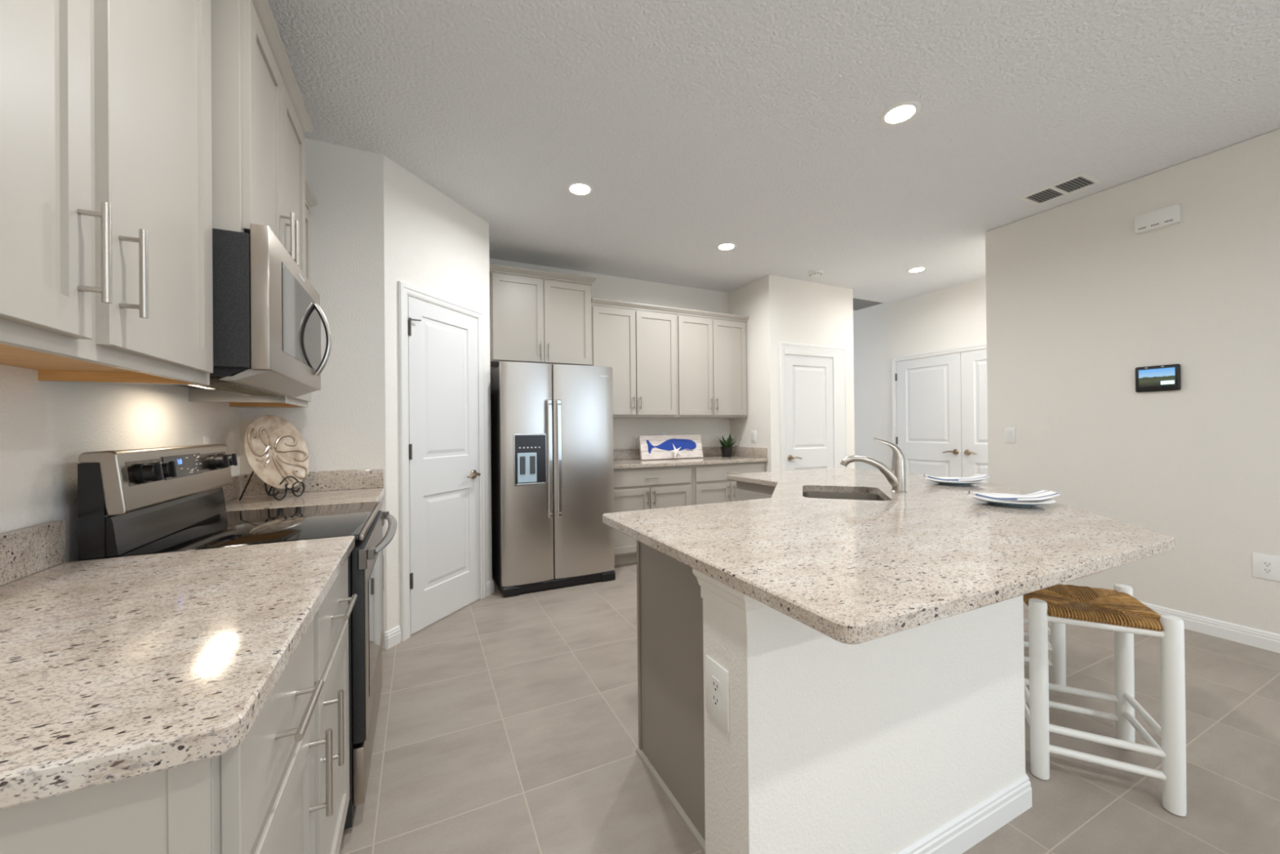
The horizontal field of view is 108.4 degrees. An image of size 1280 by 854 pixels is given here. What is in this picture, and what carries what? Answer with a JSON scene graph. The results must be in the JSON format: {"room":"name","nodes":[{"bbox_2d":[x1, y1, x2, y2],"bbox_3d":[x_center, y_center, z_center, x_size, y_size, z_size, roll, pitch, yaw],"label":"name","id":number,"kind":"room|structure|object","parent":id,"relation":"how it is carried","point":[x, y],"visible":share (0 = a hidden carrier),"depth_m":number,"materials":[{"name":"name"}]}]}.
{"room":"kitchen","nodes":[
{"label":"kitchen","id":0,"kind":"room"},
{"bbox_2d":[0,364,239,562],"bbox_3d":[-0.386,-0.171,-1.294,0.150,2.806,8.393,0,0,-25],"label":"wall","id":1,"kind":"structure","parent":0,"point":[46,426],"depth_m":1.21,"materials":[{"name":"white paint"}]},
{"bbox_2d":[0,520,65,585],"bbox_3d":[-1.228,0.280,0.692,0.028,0.104,1.005,0,0,-25],"label":"backsplash","id":2,"kind":"structure","parent":1,"relation":"attached to","point":[31,549],"depth_m":1.05,"materials":[{"name":"stone"}]},
{"bbox_2d":[0,0,213,385],"bbox_3d":[-1.074,-0.762,0.742,0.368,1.292,1.032,0,0,-25],"label":"upper cabinet","id":3,"kind":"object","parent":1,"relation":"attached to","point":[106,164],"visible":1,"depth_m":0.84,"materials":[{"name":"beige wood"}]},
{"bbox_2d":[203,435,211,444],"bbox_3d":[-1.858,0.098,1.983,0.008,0.117,0.072,0,0,-25],"label":"wall outlet","id":4,"kind":"object","parent":1,"relation":"attached to","point":[206,439],"visible":0.27,"depth_m":1.97,"materials":[{"name":"white plastic"}]},
{"bbox_2d":[222,474,244,502],"bbox_3d":[-1.897,0.291,2.090,0.022,0.106,0.529,0,0,-25],"label":"backsplash","id":5,"kind":"structure","parent":1,"relation":"attached to","point":[233,491],"depth_m":2.21,"materials":[{"name":"stone"}]},
{"bbox_2d":[188,177,317,408],"bbox_3d":[-1.752,-0.639,2.168,0.368,1.077,0.564,0,0,-25],"label":"upper cabinet","id":6,"kind":"object","parent":1,"relation":"attached to","point":[237,400],"visible":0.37,"depth_m":2.18,"materials":[{"name":"beige wood"}]},
{"bbox_2d":[210,0,312,275],"bbox_3d":[-1.443,-0.935,1.585,0.429,0.774,0.824,0,0,-25],"label":"upper cabinet","id":7,"kind":"object","parent":1,"relation":"attached to","point":[260,117],"visible":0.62,"depth_m":1.38,"materials":[{"name":"beige wood"}]},
{"bbox_2d":[173,223,332,396],"bbox_3d":[-1.399,-0.350,1.588,0.498,0.453,0.758,0,0,-25],"label":"microwave","id":8,"kind":"object","parent":7,"relation":"attached to","point":[268,315],"visible":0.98,"depth_m":1.33,"materials":[{"name":"silver metal"}]},
{"bbox_2d":[239,137,492,648],"bbox_3d":[-1.779,-0.141,3.331,1.313,2.806,1.557,0,0,-25],"label":"wall","id":9,"kind":"structure","parent":0,"point":[375,224],"depth_m":2.60,"materials":[{"name":"white paint"}]},
{"bbox_2d":[244,468,383,495],"bbox_3d":[-1.738,0.290,2.472,0.638,0.106,0.020,0,0,-25],"label":"backsplash","id":10,"kind":"structure","parent":9,"relation":"attached to","point":[330,480],"depth_m":2.49,"materials":[{"name":"stone"}]},
{"bbox_2d":[384,625,400,649],"bbox_3d":[-1.419,1.207,2.649,0.022,0.097,0.101,-1,0,24],"label":"baseboard","id":11,"kind":"structure","parent":9,"relation":"attached to","point":[393,636],"depth_m":2.64,"materials":[{"name":"white wood"}]},
{"bbox_2d":[397,280,486,641],"bbox_3d":[-1.279,0.199,3.068,0.020,2.114,0.762,-1,0,20],"label":"trim","id":12,"kind":"structure","parent":9,"relation":"attached to","point":[404,289],"depth_m":2.75,"materials":[{"name":"white wood"}]},
{"bbox_2d":[407,296,480,634],"bbox_3d":[-1.256,0.229,3.055,0.070,2.030,0.634,-1,0,20],"label":"door","id":13,"kind":"structure","parent":9,"relation":"in","point":[444,473],"depth_m":3.03,"materials":[{"name":"white painted wood"},{"name":"metal handle and hinges"}]},
{"bbox_2d":[486,579,493,595],"bbox_3d":[-1.266,1.210,3.758,0.068,0.097,0.708,0,0,-25],"label":"baseboard","id":14,"kind":"structure","parent":9,"relation":"attached to","point":[490,584],"depth_m":3.46,"materials":[{"name":"white wood"}]},
{"bbox_2d":[488,257,729,449],"bbox_3d":[-0.238,-0.151,4.845,2.772,2.806,0.150,0,0,-25],"label":"wall","id":15,"kind":"structure","parent":0,"point":[605,286],"depth_m":4.96,"materials":[{"name":"white paint"}]},
{"bbox_2d":[488,263,595,367],"bbox_3d":[-0.917,-0.960,4.212,0.967,0.809,0.416,0,0,-25],"label":"upper cabinet","id":16,"kind":"object","parent":15,"relation":"attached to","point":[535,320],"visible":0.87,"depth_m":4.04,"materials":[{"name":"beige wood"}]},
{"bbox_2d":[591,297,678,417],"bbox_3d":[-0.096,-0.646,4.617,0.917,1.102,0.386,0,0,-25],"label":"upper cabinet","id":17,"kind":"object","parent":15,"relation":"attached to","point":[639,346],"visible":0.87,"depth_m":4.49,"materials":[{"name":"beige wood"}]},
{"bbox_2d":[633,435,639,446],"bbox_3d":[-0.037,0.146,4.850,0.072,0.117,0.008,0,0,-25],"label":"wall outlet","id":18,"kind":"object","parent":15,"relation":"attached to","point":[636,442],"visible":0.91,"depth_m":4.85,"materials":[{"name":"white plastic"}]},
{"bbox_2d":[635,437,638,444],"bbox_3d":[-0.036,0.146,4.848,0.034,0.068,0.002,0,0,-25],"label":"receptacle","id":19,"kind":"object","parent":18,"relation":"attached to","point":[636,438],"depth_m":4.85,"materials":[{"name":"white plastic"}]},
{"bbox_2d":[613,446,722,459],"bbox_3d":[0.234,0.282,4.969,1.815,0.104,0.022,0,0,-25],"label":"backsplash","id":20,"kind":"structure","parent":15,"relation":"attached to","point":[624,454],"depth_m":4.82,"materials":[{"name":"stone"}]},
{"bbox_2d":[671,307,749,417],"bbox_3d":[0.733,-0.652,5.012,0.918,1.102,0.386,0,0,-25],"label":"upper cabinet","id":21,"kind":"object","parent":15,"relation":"attached to","point":[712,352],"visible":0.91,"depth_m":4.85,"materials":[{"name":"beige wood"}]},
{"bbox_2d":[721,431,726,441],"bbox_3d":[0.973,0.108,5.332,0.072,0.117,0.008,0,0,-25],"label":"wall outlet","id":22,"kind":"object","parent":15,"relation":"attached to","point":[723,433],"visible":0.76,"depth_m":5.33,"materials":[{"name":"white plastic"}]},
{"bbox_2d":[267,0,1279,313],"bbox_3d":[2.028,-1.639,1.090,6.581,0.100,10.600,0,0,-25],"label":"ceiling","id":23,"kind":"structure","parent":0,"point":[694,126],"depth_m":2.30,"materials":[{"name":"white paint"}]},
{"bbox_2d":[565,182,593,195],"bbox_3d":[-0.393,-1.556,3.023,0.180,0.005,0.180,0,0,-25],"label":"recessed light","id":24,"kind":"object","parent":23,"relation":"in","point":[577,188],"visible":1,"depth_m":3.02,"materials":[{"name":"white plastic"}]},
{"bbox_2d":[715,242,737,250],"bbox_3d":[0.750,-1.564,4.006,0.180,0.005,0.180,0,0,-25],"label":"recessed light","id":25,"kind":"object","parent":23,"relation":"in","point":[725,246],"visible":1,"depth_m":4.00,"materials":[{"name":"white plastic"}]},
{"bbox_2d":[807,269,823,277],"bbox_3d":[1.782,-1.554,4.688,0.150,0.039,0.150,0,0,-25],"label":"smoke detector","id":26,"kind":"object","parent":23,"relation":"attached to","point":[816,273],"visible":1,"depth_m":4.65,"materials":[{"name":"white plastic"}]},
{"bbox_2d":[853,296,888,311],"bbox_3d":[2.756,-1.575,5.933,0.640,0.007,0.480,0,0,-25],"label":"ceiling vent","id":27,"kind":"object","parent":23,"relation":"in","point":[859,304],"visible":0.55,"depth_m":5.89,"materials":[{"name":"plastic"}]},
{"bbox_2d":[880,101,920,125],"bbox_3d":[1.310,-1.575,2.325,0.180,0.005,0.180,0,0,-25],"label":"recessed light","id":28,"kind":"object","parent":23,"relation":"in","point":[901,113],"visible":1,"depth_m":2.32,"materials":[{"name":"white plastic"}]},
{"bbox_2d":[906,266,927,272],"bbox_3d":[2.788,-1.581,4.648,0.180,0.005,0.180,0,0,-25],"label":"recessed light","id":29,"kind":"object","parent":23,"relation":"in","point":[917,269],"visible":1,"depth_m":4.64,"materials":[{"name":"white plastic"}]},
{"bbox_2d":[1017,172,1102,205],"bbox_3d":[2.809,-1.586,3.092,0.252,0.007,0.355,0,0,-25],"label":"ceiling vent","id":30,"kind":"object","parent":23,"relation":"in","point":[1082,180],"visible":1,"depth_m":3.08,"materials":[{"name":"white plastic"}]},
{"bbox_2d":[728,274,854,471],"bbox_3d":[1.714,-0.167,5.391,1.223,2.806,0.842,0,0,-25],"label":"wall","id":31,"kind":"structure","parent":0,"point":[779,309],"depth_m":4.95,"materials":[{"name":"white paint"}]},
{"bbox_2d":[731,446,767,457],"bbox_3d":[1.181,0.273,5.065,0.022,0.104,0.614,0,0,-25],"label":"backsplash","id":32,"kind":"structure","parent":31,"relation":"attached to","point":[760,452],"depth_m":5.01,"materials":[{"name":"stone"}]},
{"bbox_2d":[751,431,756,442],"bbox_3d":[1.226,0.104,4.986,0.011,0.128,0.085,0,0,-25],"label":"light switch","id":33,"kind":"object","parent":31,"relation":"attached to","point":[753,433],"visible":1,"depth_m":4.98,"materials":[{"name":"white plastic"}]},
{"bbox_2d":[779,342,847,471],"bbox_3d":[1.901,0.172,5.001,0.964,2.122,0.018,0,0,-25],"label":"trim","id":34,"kind":"structure","parent":31,"relation":"attached to","point":[782,344],"depth_m":4.82,"materials":[{"name":"white wood"}]},
{"bbox_2d":[784,347,844,470],"bbox_3d":[1.913,0.203,4.976,0.840,2.060,0.070,0,0,-25],"label":"door","id":35,"kind":"structure","parent":31,"relation":"in","point":[815,397],"depth_m":5.00,"materials":[{"name":"white wood"}]},
{"bbox_2d":[338,562,1279,853],"bbox_3d":[2.056,1.267,1.080,6.581,0.100,10.600,0,0,-25],"label":"floor","id":36,"kind":"structure","parent":0,"point":[508,725],"depth_m":1.77,"materials":[{"name":"tile"}]},
{"bbox_2d":[0,558,357,853],"bbox_3d":[-0.941,0.806,0.839,0.669,0.878,0.968,0,0,-25],"label":"base cabinet","id":37,"kind":"object","parent":36,"relation":"on","point":[284,788],"visible":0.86,"depth_m":0.60,"materials":[{"name":"beige wood"}]},
{"bbox_2d":[0,535,355,809],"bbox_3d":[-0.949,0.348,0.824,0.644,0.034,1.010,0,0,-25],"label":"countertop","id":38,"kind":"structure","parent":37,"relation":"on","point":[113,669],"depth_m":0.67,"materials":[{"name":"stone"}]},
{"bbox_2d":[77,443,397,829],"bbox_3d":[-1.265,0.656,1.655,0.698,1.189,0.758,0,0,-25],"label":"range","id":39,"kind":"object","parent":36,"relation":"on","point":[141,501],"visible":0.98,"depth_m":1.43,"materials":[{"name":"silver metal"}]},
{"bbox_2d":[106,501,377,558],"bbox_3d":[-1.301,0.347,1.641,0.595,0.019,0.746,0,0,-25],"label":"cooktop","id":40,"kind":"object","parent":39,"relation":"in","point":[220,528],"depth_m":1.53,"materials":[{"name":"black glass"}]},
{"bbox_2d":[378,499,386,591],"bbox_3d":[-1.601,0.817,2.231,0.663,0.878,0.560,0,0,-25],"label":"base cabinet","id":41,"kind":"object","parent":36,"relation":"on","point":[380,500],"visible":0.09,"depth_m":2.17,"materials":[{"name":"beige"}]},
{"bbox_2d":[225,487,385,511],"bbox_3d":[-1.617,0.359,2.226,0.644,0.034,0.567,0,0,-25],"label":"countertop","id":42,"kind":"structure","parent":41,"relation":"on","point":[247,502],"depth_m":2.18,"materials":[{"name":"stone"}]},
{"bbox_2d":[238,470,305,500],"bbox_3d":[-1.755,0.242,2.218,0.209,0.204,0.191,-1,0,2],"label":"plate stand","id":43,"kind":"object","parent":42,"relation":"on","point":[273,494],"visible":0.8,"depth_m":2.17,"materials":[{"name":"black metal"}]},
{"bbox_2d":[244,414,309,488],"bbox_3d":[-1.736,0.119,2.218,0.093,0.355,0.366,-1,0,2],"label":"decorative platter","id":44,"kind":"object","parent":43,"relation":"on","point":[274,449],"visible":0.98,"depth_m":2.21,"materials":[{"name":"beige ceramic"}]},
{"bbox_2d":[490,361,615,597],"bbox_3d":[-0.769,0.385,3.912,0.896,1.738,0.829,0,0,-25],"label":"refrigerator","id":45,"kind":"object","parent":36,"relation":"on","point":[552,463],"visible":1,"depth_m":3.58,"materials":[{"name":"grey metal"}]},
{"bbox_2d":[613,465,693,565],"bbox_3d":[-0.022,0.810,4.486,0.915,0.878,0.665,0,0,-25],"label":"base cabinet","id":46,"kind":"object","parent":36,"relation":"on","point":[650,487],"visible":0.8,"depth_m":4.20,"materials":[{"name":"beige wood"}]},
{"bbox_2d":[613,455,768,469],"bbox_3d":[0.369,0.349,4.687,1.815,0.034,0.646,0,0,-25],"label":"countertop","id":47,"kind":"structure","parent":46,"relation":"on","point":[634,463],"depth_m":4.50,"materials":[{"name":"stone"}]},
{"bbox_2d":[638,435,702,460],"bbox_3d":[0.329,0.209,4.808,0.728,0.245,0.080,0,0,-25],"label":"sign","id":48,"kind":"object","parent":47,"relation":"on","point":[653,446],"visible":0.98,"depth_m":4.78,"materials":[{"name":"blue paint"}]},
{"bbox_2d":[668,444,682,458],"bbox_3d":[0.363,0.248,4.740,0.158,0.156,0.064,0,0,-25],"label":"starfish","id":49,"kind":"object","parent":47,"relation":"on","point":[675,451],"visible":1,"depth_m":4.74,"materials":[{"name":"white"}]},
{"bbox_2d":[713,432,739,457],"bbox_3d":[0.958,0.193,5.061,0.296,0.270,0.327,0,0,-25],"label":"potted plant","id":50,"kind":"object","parent":47,"relation":"on","point":[726,448],"visible":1,"depth_m":5.02,"materials":[{"name":"green plant"}]},
{"bbox_2d":[635,540,705,853],"bbox_3d":[0.397,0.796,1.626,0.638,0.878,0.599,0,0,-25],"label":"base cabinet","id":51,"kind":"object","parent":36,"relation":"on","point":[671,747],"visible":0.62,"depth_m":1.52,"materials":[{"name":"beige wood"}]},
{"bbox_2d":[692,461,765,505],"bbox_3d":[0.794,0.804,4.875,0.890,0.878,0.665,0,0,-25],"label":"base cabinet","id":52,"kind":"object","parent":36,"relation":"on","point":[711,484],"visible":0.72,"depth_m":4.54,"materials":[{"name":"beige wood"}]},
{"bbox_2d":[735,480,774,501],"bbox_3d":[0.981,0.796,3.058,0.642,0.878,0.400,0,0,-25],"label":"base cabinet","id":53,"kind":"object","parent":36,"relation":"on","point":[744,491],"visible":0.03,"depth_m":2.96,"materials":[{"name":"beige"}]},
{"bbox_2d":[1023,582,1066,685],"bbox_3d":[1.893,0.915,2.392,0.384,0.617,0.384,-1,0,28],"label":"bar stool","id":54,"kind":"object","parent":36,"relation":"on","point":[1057,646],"visible":0.02,"depth_m":2.15,"materials":[{"name":"white paint"}]},
{"bbox_2d":[1022,583,1186,816],"bbox_3d":[1.627,0.915,1.694,0.384,0.617,0.384,-1,0,28],"label":"bar stool","id":55,"kind":"object","parent":36,"relation":"on","point":[1117,610],"visible":0.84,"depth_m":1.60,"materials":[{"name":"white paint"}]},
{"bbox_2d":[702,595,1025,853],"bbox_3d":[1.068,0.791,2.086,0.838,0.879,2.636,-1,0,26],"label":"wall","id":56,"kind":"structure","parent":0,"point":[830,746],"depth_m":1.17,"materials":[{"name":"white paint"}]},
{"bbox_2d":[705,654,729,732],"bbox_3d":[0.187,0.645,1.123,0.008,0.142,0.094,0,0,-25],"label":"wall outlet","id":57,"kind":"object","parent":56,"relation":"attached to","point":[717,677],"visible":1,"depth_m":1.11,"materials":[{"name":"white plastic"}]},
{"bbox_2d":[711,675,719,710],"bbox_3d":[0.184,0.645,1.122,0.002,0.068,0.034,0,0,-25],"label":"receptacle","id":58,"kind":"object","parent":57,"relation":"attached to","point":[715,678],"depth_m":1.12,"materials":[{"name":"white plastic"}]},
{"bbox_2d":[692,568,784,624],"bbox_3d":[1.094,0.390,2.045,0.850,0.078,2.697,-1,0,29],"label":"trim","id":59,"kind":"structure","parent":56,"relation":"attached to","point":[746,609],"depth_m":1.05,"materials":[{"name":"white wood"}]},
{"bbox_2d":[602,466,1175,644],"bbox_3d":[0.960,0.335,2.187,2.382,0.034,2.083,0,0,-25],"label":"countertop","id":60,"kind":"structure","parent":56,"relation":"on","point":[851,571],"depth_m":1.24,"materials":[{"name":"stone"}]},
{"bbox_2d":[802,491,884,500],"bbox_3d":[0.991,0.442,2.255,0.427,0.179,0.545,-1,0,20],"label":"sink","id":61,"kind":"object","parent":60,"relation":"in","point":[847,495],"visible":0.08,"depth_m":2.48,"materials":[{"name":"grey metal"}]},
{"bbox_2d":[840,437,906,493],"bbox_3d":[1.148,0.183,2.280,0.295,0.265,0.067,-1,0,20],"label":"faucet","id":62,"kind":"object","parent":60,"relation":"on","point":[895,476],"visible":1,"depth_m":2.23,"materials":[{"name":"silver metal"}]},
{"bbox_2d":[924,476,986,484],"bbox_3d":[1.723,0.299,2.530,0.278,0.024,0.278,-1,0,3],"label":"dinner plate","id":63,"kind":"object","parent":60,"relation":"on","point":[948,482],"visible":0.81,"depth_m":2.48,"materials":[{"name":"white ceramic"}]},
{"bbox_2d":[920,473,989,480],"bbox_3d":[1.723,0.274,2.530,0.316,0.032,0.096,-1,0,3],"label":"napkin","id":64,"kind":"object","parent":63,"relation":"on","point":[977,477],"visible":1,"depth_m":2.50,"materials":[{"name":"white fabric"}]},
{"bbox_2d":[968,493,1056,506],"bbox_3d":[1.500,0.299,1.869,0.278,0.024,0.278,-1,0,3],"label":"dinner plate","id":65,"kind":"object","parent":60,"relation":"on","point":[1001,502],"visible":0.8,"depth_m":1.83,"materials":[{"name":"white ceramic"}]},
{"bbox_2d":[963,489,1059,500],"bbox_3d":[1.500,0.274,1.870,0.316,0.032,0.096,-1,0,3],"label":"napkin","id":66,"kind":"object","parent":65,"relation":"on","point":[1040,495],"visible":1,"depth_m":1.84,"materials":[{"name":"white fabric"}]},
{"bbox_2d":[894,773,1031,853],"bbox_3d":[1.132,1.181,2.061,0.727,0.097,2.656,-1,0,25],"label":"baseboard","id":67,"kind":"structure","parent":56,"relation":"attached to","point":[963,831],"depth_m":1.37,"materials":[{"name":"white wood"}]},
{"bbox_2d":[853,277,986,470],"bbox_3d":[3.629,-0.186,5.231,0.150,2.806,4.378,0,0,-25],"label":"wall","id":68,"kind":"structure","parent":0,"point":[953,317],"depth_m":5.89,"materials":[{"name":"white paint"}]},
{"bbox_2d":[894,352,962,477],"bbox_3d":[3.389,0.193,5.481,0.070,2.030,0.782,0,0,-25],"label":"door","id":69,"kind":"structure","parent":68,"relation":"in","point":[929,400],"depth_m":5.45,"materials":[{"name":"white wood"}]},
{"bbox_2d":[890,342,986,456],"bbox_3d":[3.583,0.161,5.139,0.018,2.112,1.680,0,0,-25],"label":"trim","id":70,"kind":"structure","parent":68,"relation":"attached to","point":[984,345],"depth_m":5.74,"materials":[{"name":"white wood"}]},
{"bbox_2d":[960,349,988,481],"bbox_3d":[3.724,0.188,4.777,0.070,2.030,0.770,0,0,-25],"label":"door","id":71,"kind":"structure","parent":68,"relation":"in","point":[973,363],"depth_m":5.02,"materials":[{"name":"white wood"}]},
{"bbox_2d":[985,128,1279,634],"bbox_3d":[4.464,-0.211,0.451,0.140,2.806,7.372,0,0,-25],"label":"wall","id":72,"kind":"structure","parent":0,"point":[1077,300],"depth_m":2.86,"materials":[{"name":"white paint"}]},
{"bbox_2d":[1004,427,1015,443],"bbox_3d":[2.882,0.065,3.599,0.011,0.122,0.072,0,0,-25],"label":"light switch","id":73,"kind":"object","parent":72,"relation":"attached to","point":[1009,433],"visible":1,"depth_m":3.60,"materials":[{"name":"white plastic"}]},
{"bbox_2d":[1135,364,1180,392],"bbox_3d":[3.218,-0.301,2.871,0.026,0.160,0.194,0,0,-25],"label":"panel","id":74,"kind":"object","parent":72,"relation":"attached to","point":[1162,377],"visible":1,"depth_m":2.86,"materials":[{"name":"black plastic"}]},
{"bbox_2d":[1134,204,1181,234],"bbox_3d":[3.207,-1.287,2.861,0.041,0.108,0.190,0,0,-25],"label":"door chime","id":75,"kind":"object","parent":72,"relation":"attached to","point":[1171,215],"visible":1,"depth_m":2.84,"materials":[{"name":"white plastic"}]},
{"bbox_2d":[1065,583,1279,653],"bbox_3d":[4.364,1.145,0.503,0.014,0.097,7.172,0,0,-25],"label":"baseboard","id":76,"kind":"structure","parent":72,"relation":"attached to","point":[1260,638],"depth_m":2.63,"materials":[{"name":"white wood"}]},
{"bbox_2d":[1252,552,1279,581],"bbox_3d":[3.410,0.762,2.507,0.008,0.134,0.100,0,0,-25],"label":"wall outlet","id":77,"kind":"object","parent":72,"relation":"attached to","point":[1266,566],"visible":1,"depth_m":2.51,"materials":[{"name":"white plastic"}]},
{"bbox_2d":[1262,560,1272,573],"bbox_3d":[3.407,0.762,2.506,0.002,0.068,0.034,0,0,-25],"label":"receptacle","id":78,"kind":"object","parent":77,"relation":"attached to","point":[1267,565],"depth_m":2.51,"materials":[{"name":"white plastic"}]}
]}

